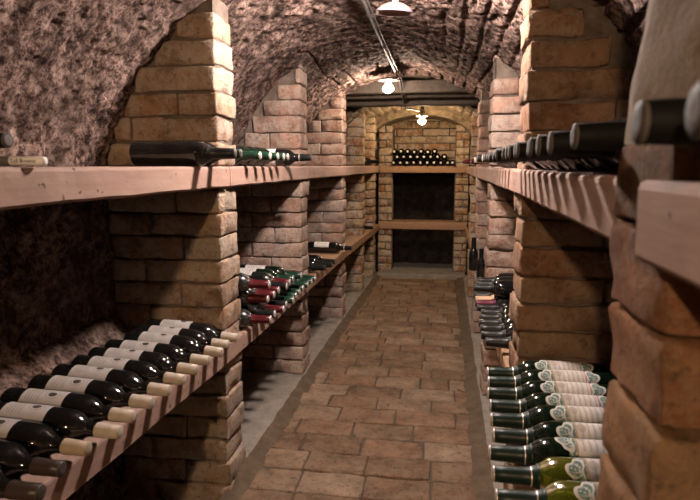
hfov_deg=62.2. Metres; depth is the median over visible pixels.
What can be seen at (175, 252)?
brick pier
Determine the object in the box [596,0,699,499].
brick pier
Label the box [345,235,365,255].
shelf board
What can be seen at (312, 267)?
wine bottle
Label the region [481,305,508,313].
wine bottle
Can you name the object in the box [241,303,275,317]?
wine bottle
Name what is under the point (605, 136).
wine bottle
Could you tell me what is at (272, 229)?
brick pier
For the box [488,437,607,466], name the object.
wine bottle
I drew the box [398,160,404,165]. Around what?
wine bottle
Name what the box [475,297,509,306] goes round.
wine bottle
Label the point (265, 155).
wine bottle
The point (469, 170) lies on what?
shelf board
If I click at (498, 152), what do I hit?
wine bottle
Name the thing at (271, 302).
wine bottle
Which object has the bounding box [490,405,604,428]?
wine bottle
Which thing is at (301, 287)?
wine bottle
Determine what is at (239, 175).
shelf board
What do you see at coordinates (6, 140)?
wine bottle
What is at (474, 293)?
wine bottle
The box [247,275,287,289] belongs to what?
wine bottle
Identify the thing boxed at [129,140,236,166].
wine bottle
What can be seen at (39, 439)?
wine bottle
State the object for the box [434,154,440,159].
wine bottle
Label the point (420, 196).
wall
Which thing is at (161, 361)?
wine bottle
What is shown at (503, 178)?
shelf board
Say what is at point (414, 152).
wine bottle
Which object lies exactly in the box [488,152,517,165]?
wine bottle
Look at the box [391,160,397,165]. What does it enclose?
wine bottle
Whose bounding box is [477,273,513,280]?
wine bottle
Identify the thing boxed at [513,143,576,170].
wine bottle
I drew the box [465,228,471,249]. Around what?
shelf board
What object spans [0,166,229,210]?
shelf board
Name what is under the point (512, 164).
wine bottle
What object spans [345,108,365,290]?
brick pier
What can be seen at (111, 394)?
wine bottle
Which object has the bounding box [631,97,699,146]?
wine bottle
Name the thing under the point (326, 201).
brick pier
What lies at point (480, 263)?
wine bottle
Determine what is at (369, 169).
shelf board
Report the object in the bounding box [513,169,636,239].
shelf board
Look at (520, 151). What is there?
wine bottle
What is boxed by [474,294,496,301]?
wine bottle
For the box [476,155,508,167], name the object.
wine bottle
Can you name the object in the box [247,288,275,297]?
wine bottle
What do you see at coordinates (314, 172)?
shelf board
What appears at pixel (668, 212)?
shelf board
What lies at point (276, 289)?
wine bottle
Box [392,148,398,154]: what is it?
wine bottle
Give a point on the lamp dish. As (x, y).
(394, 8)
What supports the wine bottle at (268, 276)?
on the wine bottle at (292, 294)
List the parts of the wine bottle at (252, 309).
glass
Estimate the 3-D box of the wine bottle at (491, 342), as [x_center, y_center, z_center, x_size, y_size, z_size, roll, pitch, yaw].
[0.588,0.302,1.858,0.302,0.075,0.075,2,8,10]
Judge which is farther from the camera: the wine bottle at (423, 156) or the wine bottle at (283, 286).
the wine bottle at (423, 156)
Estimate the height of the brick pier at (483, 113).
1.655 m
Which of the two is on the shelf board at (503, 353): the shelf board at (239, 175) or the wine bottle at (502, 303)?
the wine bottle at (502, 303)
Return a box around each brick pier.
[107,0,245,499]
[233,64,309,373]
[305,91,346,317]
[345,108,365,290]
[364,117,376,276]
[378,126,394,269]
[452,125,469,271]
[466,106,478,296]
[471,89,490,332]
[480,55,522,395]
[503,0,637,490]
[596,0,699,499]
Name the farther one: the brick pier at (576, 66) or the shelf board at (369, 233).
the shelf board at (369, 233)
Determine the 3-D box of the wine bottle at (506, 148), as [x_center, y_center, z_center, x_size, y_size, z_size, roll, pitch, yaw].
[0.484,-0.206,1.229,0.302,0.075,0.075,1,8,8]
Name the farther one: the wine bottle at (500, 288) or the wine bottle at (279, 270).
the wine bottle at (279, 270)
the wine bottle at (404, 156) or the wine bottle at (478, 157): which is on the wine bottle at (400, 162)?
the wine bottle at (404, 156)
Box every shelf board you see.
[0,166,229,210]
[0,342,236,499]
[229,166,307,186]
[237,287,308,353]
[307,166,346,179]
[307,250,346,289]
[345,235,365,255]
[346,166,365,175]
[363,224,378,240]
[366,166,379,173]
[379,219,466,229]
[380,166,467,172]
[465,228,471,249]
[466,167,476,176]
[476,167,487,181]
[488,168,517,191]
[496,347,509,366]
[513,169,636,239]
[635,180,699,288]
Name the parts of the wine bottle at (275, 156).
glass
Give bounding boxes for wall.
[0,199,127,499]
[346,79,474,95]
[374,166,470,272]
[375,106,471,141]
[375,115,471,165]
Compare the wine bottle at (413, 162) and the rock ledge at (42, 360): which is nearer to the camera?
the rock ledge at (42, 360)
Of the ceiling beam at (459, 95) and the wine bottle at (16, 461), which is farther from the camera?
the ceiling beam at (459, 95)
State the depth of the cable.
2.84 m
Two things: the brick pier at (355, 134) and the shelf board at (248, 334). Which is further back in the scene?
the brick pier at (355, 134)
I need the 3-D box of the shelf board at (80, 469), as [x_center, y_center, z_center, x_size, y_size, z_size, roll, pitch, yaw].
[-0.662,0.440,1.170,0.313,0.071,1.662,1,8,9]
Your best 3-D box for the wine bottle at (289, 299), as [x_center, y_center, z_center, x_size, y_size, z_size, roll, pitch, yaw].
[-0.380,0.203,2.400,0.302,0.075,0.075,1,9,7]
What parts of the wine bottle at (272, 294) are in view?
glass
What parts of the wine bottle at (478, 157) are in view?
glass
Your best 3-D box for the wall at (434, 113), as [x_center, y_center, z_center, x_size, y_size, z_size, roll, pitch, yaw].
[0.697,-1.235,5.737,1.320,0.430,0.493,1,8,9]
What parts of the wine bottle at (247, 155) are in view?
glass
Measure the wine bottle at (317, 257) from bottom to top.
0.075 m
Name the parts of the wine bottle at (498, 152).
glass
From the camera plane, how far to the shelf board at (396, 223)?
5.79 m
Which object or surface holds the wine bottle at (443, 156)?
on the wine bottle at (440, 162)
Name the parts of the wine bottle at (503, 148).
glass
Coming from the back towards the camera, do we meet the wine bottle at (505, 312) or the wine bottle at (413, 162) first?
the wine bottle at (413, 162)
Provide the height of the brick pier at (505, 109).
1.636 m
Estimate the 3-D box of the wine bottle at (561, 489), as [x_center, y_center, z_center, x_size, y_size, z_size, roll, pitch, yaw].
[0.390,0.415,0.939,0.302,0.076,0.075,1,8,10]
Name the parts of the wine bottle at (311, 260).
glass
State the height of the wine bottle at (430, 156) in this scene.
0.065 m
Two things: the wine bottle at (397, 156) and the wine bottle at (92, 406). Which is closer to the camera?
the wine bottle at (92, 406)
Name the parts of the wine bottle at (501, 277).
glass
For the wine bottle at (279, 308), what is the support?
on the shelf board at (248, 334)
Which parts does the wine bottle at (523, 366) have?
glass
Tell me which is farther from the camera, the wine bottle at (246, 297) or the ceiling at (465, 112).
the ceiling at (465, 112)
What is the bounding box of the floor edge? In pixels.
[456,275,505,499]
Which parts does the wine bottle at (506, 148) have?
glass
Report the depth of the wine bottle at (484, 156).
2.01 m
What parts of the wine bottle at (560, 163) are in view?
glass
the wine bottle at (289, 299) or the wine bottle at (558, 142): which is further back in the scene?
the wine bottle at (289, 299)
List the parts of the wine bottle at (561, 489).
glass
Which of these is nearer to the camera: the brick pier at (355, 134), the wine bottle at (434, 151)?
the brick pier at (355, 134)
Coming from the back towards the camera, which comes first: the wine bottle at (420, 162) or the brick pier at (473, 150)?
the wine bottle at (420, 162)
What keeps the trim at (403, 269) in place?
attached to the wall at (420, 196)
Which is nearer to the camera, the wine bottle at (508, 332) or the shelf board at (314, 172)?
the wine bottle at (508, 332)
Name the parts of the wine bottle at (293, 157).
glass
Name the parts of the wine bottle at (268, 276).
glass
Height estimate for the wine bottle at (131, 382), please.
0.082 m
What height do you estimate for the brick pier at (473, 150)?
1.560 m
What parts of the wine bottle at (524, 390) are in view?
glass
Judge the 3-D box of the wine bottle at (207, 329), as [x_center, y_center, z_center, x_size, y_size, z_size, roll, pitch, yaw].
[-0.508,0.268,1.873,0.303,0.082,0.076,1,8,10]
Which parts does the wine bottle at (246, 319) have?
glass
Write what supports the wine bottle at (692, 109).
on the shelf board at (668, 212)
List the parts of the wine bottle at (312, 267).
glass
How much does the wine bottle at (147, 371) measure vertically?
0.082 m
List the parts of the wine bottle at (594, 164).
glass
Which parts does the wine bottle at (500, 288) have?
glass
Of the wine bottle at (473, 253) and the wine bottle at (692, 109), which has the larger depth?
the wine bottle at (473, 253)
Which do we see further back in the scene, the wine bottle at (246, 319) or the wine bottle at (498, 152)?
the wine bottle at (246, 319)
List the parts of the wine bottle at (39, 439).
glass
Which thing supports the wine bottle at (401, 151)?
on the wine bottle at (404, 156)
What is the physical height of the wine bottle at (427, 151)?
0.065 m
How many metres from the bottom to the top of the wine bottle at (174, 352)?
0.082 m
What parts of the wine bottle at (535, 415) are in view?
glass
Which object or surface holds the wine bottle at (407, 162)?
on the shelf board at (383, 169)
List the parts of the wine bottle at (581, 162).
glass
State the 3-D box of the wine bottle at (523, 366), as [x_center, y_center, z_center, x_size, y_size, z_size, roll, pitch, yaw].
[0.515,0.329,1.530,0.302,0.078,0.078,1,7,7]
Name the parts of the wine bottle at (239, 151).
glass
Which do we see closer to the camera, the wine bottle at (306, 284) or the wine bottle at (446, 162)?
the wine bottle at (306, 284)
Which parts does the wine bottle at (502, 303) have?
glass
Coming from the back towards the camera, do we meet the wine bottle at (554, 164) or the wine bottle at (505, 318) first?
the wine bottle at (505, 318)
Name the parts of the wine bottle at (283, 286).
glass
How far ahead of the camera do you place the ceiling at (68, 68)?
1.86 m
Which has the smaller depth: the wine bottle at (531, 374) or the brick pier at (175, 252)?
the wine bottle at (531, 374)
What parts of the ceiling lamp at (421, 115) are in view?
reflector plate, light bulb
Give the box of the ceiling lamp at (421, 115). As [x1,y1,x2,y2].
[416,106,427,124]
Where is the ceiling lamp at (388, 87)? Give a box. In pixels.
[376,77,400,92]
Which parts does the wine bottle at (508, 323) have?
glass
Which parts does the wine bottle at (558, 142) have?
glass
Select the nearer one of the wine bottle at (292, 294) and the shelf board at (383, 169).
the wine bottle at (292, 294)
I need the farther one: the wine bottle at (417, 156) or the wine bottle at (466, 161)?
the wine bottle at (417, 156)
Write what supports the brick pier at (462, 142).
attached to the wall at (440, 135)
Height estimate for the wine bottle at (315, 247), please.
0.076 m
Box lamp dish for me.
[375,0,413,16]
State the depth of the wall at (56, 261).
1.64 m
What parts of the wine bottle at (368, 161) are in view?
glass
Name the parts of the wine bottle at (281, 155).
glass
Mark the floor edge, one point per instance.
(479, 430)
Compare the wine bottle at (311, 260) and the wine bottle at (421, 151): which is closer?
the wine bottle at (311, 260)
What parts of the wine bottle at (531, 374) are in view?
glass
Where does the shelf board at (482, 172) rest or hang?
attached to the brick pier at (505, 109)
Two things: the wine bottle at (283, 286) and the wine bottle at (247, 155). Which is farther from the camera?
the wine bottle at (283, 286)
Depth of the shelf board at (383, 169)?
5.70 m
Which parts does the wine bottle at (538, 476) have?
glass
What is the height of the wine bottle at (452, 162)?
0.066 m
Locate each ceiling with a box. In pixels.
[0,0,648,207]
[345,106,477,133]
[392,73,443,80]
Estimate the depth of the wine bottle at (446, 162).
5.70 m
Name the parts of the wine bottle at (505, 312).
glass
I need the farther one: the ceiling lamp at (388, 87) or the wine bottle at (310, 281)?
the ceiling lamp at (388, 87)
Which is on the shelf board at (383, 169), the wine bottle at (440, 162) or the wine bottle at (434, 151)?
the wine bottle at (440, 162)
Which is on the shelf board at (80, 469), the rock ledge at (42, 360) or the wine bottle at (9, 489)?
the wine bottle at (9, 489)
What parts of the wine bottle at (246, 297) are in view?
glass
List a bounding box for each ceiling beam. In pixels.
[346,93,475,100]
[346,98,479,107]
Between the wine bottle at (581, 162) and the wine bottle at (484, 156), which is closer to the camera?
the wine bottle at (581, 162)
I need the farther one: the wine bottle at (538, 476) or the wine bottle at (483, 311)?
the wine bottle at (483, 311)
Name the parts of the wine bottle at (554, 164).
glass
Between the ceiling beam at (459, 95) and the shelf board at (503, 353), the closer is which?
the shelf board at (503, 353)
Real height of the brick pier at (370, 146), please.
1.560 m
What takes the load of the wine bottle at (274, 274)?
on the wine bottle at (292, 294)
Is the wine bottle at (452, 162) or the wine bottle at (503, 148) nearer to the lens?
the wine bottle at (503, 148)
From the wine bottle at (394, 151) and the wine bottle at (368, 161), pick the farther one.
the wine bottle at (394, 151)
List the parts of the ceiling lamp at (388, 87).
light bulb, reflector plate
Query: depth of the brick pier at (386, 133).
5.85 m
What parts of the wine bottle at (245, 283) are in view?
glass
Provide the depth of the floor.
2.57 m
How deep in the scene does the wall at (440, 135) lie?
5.97 m
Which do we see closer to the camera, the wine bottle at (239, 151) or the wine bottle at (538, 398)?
the wine bottle at (538, 398)
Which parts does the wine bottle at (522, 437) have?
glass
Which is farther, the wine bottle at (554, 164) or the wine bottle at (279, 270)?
the wine bottle at (279, 270)
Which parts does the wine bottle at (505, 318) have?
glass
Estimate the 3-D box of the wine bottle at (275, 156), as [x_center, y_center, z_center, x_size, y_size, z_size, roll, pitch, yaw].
[-0.417,-0.354,2.192,0.302,0.075,0.075,1,8,7]
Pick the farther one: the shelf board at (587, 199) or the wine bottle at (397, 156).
the wine bottle at (397, 156)
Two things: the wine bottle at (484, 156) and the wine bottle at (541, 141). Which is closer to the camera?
the wine bottle at (541, 141)
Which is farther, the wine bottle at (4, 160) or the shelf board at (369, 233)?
the shelf board at (369, 233)
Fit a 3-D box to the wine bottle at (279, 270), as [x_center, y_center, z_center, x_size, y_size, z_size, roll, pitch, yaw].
[-0.363,0.106,2.582,0.303,0.078,0.075,1,8,7]
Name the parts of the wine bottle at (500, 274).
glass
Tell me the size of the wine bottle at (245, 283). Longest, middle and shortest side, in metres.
0.302 x 0.075 x 0.075 m
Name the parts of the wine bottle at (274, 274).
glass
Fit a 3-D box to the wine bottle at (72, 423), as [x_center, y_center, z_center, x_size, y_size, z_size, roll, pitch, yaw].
[-0.623,0.364,1.213,0.303,0.082,0.076,1,8,8]
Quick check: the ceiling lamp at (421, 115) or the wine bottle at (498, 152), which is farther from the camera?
the ceiling lamp at (421, 115)
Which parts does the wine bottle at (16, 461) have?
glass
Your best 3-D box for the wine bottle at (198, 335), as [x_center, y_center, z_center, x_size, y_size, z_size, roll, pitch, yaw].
[-0.522,0.278,1.801,0.303,0.082,0.077,1,8,9]
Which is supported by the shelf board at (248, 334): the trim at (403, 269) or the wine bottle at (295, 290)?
the wine bottle at (295, 290)
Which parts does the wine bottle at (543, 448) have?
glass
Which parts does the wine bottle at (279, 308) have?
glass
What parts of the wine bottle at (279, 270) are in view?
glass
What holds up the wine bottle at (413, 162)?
on the shelf board at (383, 169)
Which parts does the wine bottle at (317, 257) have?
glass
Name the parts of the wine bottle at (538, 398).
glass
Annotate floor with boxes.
[220,271,475,499]
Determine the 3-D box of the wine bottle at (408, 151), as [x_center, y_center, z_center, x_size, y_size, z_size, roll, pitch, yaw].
[0.582,-0.983,5.799,0.065,0.065,0.261,1,8,9]
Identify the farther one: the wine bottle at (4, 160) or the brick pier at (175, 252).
the brick pier at (175, 252)
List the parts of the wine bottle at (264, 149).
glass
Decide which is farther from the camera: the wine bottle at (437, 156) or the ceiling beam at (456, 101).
the wine bottle at (437, 156)
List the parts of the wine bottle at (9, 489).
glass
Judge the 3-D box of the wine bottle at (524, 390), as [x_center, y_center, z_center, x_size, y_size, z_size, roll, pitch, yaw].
[0.482,0.350,1.385,0.302,0.077,0.077,1,9,9]
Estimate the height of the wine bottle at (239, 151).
0.075 m
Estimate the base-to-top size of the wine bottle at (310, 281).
0.075 m
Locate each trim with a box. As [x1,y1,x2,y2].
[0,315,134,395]
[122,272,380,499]
[377,262,464,279]
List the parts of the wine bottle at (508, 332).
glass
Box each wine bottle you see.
[0,133,12,148]
[0,156,47,165]
[0,387,135,422]
[0,401,122,439]
[0,417,91,457]
[0,440,66,479]
[0,468,45,499]
[27,374,154,408]
[51,363,171,396]
[71,355,185,384]
[87,347,198,374]
[104,339,210,365]
[123,330,223,356]
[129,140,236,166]
[134,324,229,348]
[146,318,238,341]
[199,141,242,166]
[233,147,261,165]
[234,146,271,165]
[236,273,270,292]
[236,291,269,306]
[237,308,271,328]
[240,265,301,278]
[240,268,293,281]
[240,271,290,285]
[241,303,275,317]
[244,146,278,165]
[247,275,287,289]
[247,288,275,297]
[249,303,284,312]
[253,147,284,165]
[256,286,279,293]
[260,148,288,165]
[265,149,311,165]
[265,300,287,307]
[270,295,294,303]
[276,291,296,298]
[280,288,300,294]
[285,270,315,280]
[288,284,303,290]
[291,281,308,287]
[294,278,312,284]
[308,241,351,252]
[308,262,325,272]
[309,255,335,263]
[309,258,332,266]
[365,157,379,165]
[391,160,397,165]
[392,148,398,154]
[395,154,400,159]
[398,148,404,154]
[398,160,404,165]
[401,154,407,159]
[404,159,410,165]
[405,148,411,154]
[408,154,413,159]
[411,149,417,155]
[411,160,417,165]
[414,154,420,159]
[417,160,423,165]
[418,148,424,154]
[421,154,427,159]
[424,159,430,165]
[425,149,430,155]
[428,154,433,159]
[431,148,437,154]
[431,160,436,165]
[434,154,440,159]
[437,159,443,165]
[441,154,447,159]
[444,159,449,165]
[449,159,455,165]
[463,159,477,164]
[469,237,477,270]
[473,280,514,297]
[473,292,492,297]
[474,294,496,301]
[475,276,512,283]
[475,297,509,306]
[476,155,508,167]
[476,248,484,277]
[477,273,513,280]
[477,299,509,310]
[479,309,508,318]
[479,314,510,326]
[480,320,512,332]
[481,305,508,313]
[481,326,512,338]
[483,153,515,167]
[485,335,512,348]
[486,153,516,167]
[486,360,607,377]
[487,369,613,387]
[487,380,608,399]
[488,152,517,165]
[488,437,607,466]
[489,392,606,412]
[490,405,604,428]
[492,152,520,162]
[492,421,601,445]
[492,457,599,489]
[494,480,597,499]
[495,148,548,169]
[501,147,553,169]
[505,146,559,169]
[508,145,570,170]
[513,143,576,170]
[515,141,595,171]
[526,140,600,171]
[528,121,617,172]
[536,116,627,171]
[547,118,627,163]
[570,121,626,150]
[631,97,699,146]
[685,81,699,139]
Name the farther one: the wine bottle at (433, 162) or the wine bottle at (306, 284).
the wine bottle at (433, 162)
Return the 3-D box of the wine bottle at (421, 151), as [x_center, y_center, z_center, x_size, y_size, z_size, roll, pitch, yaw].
[0.712,-0.980,5.779,0.065,0.065,0.261,1,8,9]
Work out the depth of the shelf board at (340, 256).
3.73 m
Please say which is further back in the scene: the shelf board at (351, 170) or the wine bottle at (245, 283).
the shelf board at (351, 170)
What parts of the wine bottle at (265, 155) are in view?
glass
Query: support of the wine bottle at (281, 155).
on the shelf board at (239, 175)
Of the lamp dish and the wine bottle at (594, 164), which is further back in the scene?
the lamp dish
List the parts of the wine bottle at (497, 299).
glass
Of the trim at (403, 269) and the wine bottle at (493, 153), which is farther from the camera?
the trim at (403, 269)
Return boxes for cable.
[360,0,422,111]
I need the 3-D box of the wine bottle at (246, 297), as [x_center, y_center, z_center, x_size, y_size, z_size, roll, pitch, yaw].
[-0.445,0.172,2.134,0.303,0.078,0.076,1,8,10]
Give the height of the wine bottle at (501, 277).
0.075 m
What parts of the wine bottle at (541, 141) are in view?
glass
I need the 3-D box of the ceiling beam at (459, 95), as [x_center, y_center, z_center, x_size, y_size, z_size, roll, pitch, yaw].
[0.433,-1.138,4.204,1.706,0.088,0.118,1,8,9]
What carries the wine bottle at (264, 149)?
on the shelf board at (239, 175)
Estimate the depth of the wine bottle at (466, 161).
4.01 m
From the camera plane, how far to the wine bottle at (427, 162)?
5.72 m
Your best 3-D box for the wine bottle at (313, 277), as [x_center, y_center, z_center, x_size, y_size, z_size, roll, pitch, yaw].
[-0.315,0.135,2.863,0.302,0.075,0.075,1,8,10]
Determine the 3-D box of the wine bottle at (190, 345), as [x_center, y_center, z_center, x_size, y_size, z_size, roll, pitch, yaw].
[-0.524,0.288,1.730,0.303,0.082,0.076,2,8,10]
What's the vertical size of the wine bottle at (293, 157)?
0.075 m
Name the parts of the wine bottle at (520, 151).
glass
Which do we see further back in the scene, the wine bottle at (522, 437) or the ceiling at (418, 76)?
the ceiling at (418, 76)
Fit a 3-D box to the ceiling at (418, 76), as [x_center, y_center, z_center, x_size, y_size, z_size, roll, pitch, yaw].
[0.445,-1.249,4.242,1.750,0.028,0.710,1,8,9]
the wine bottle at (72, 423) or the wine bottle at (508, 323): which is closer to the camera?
the wine bottle at (72, 423)
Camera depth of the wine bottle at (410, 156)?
5.74 m

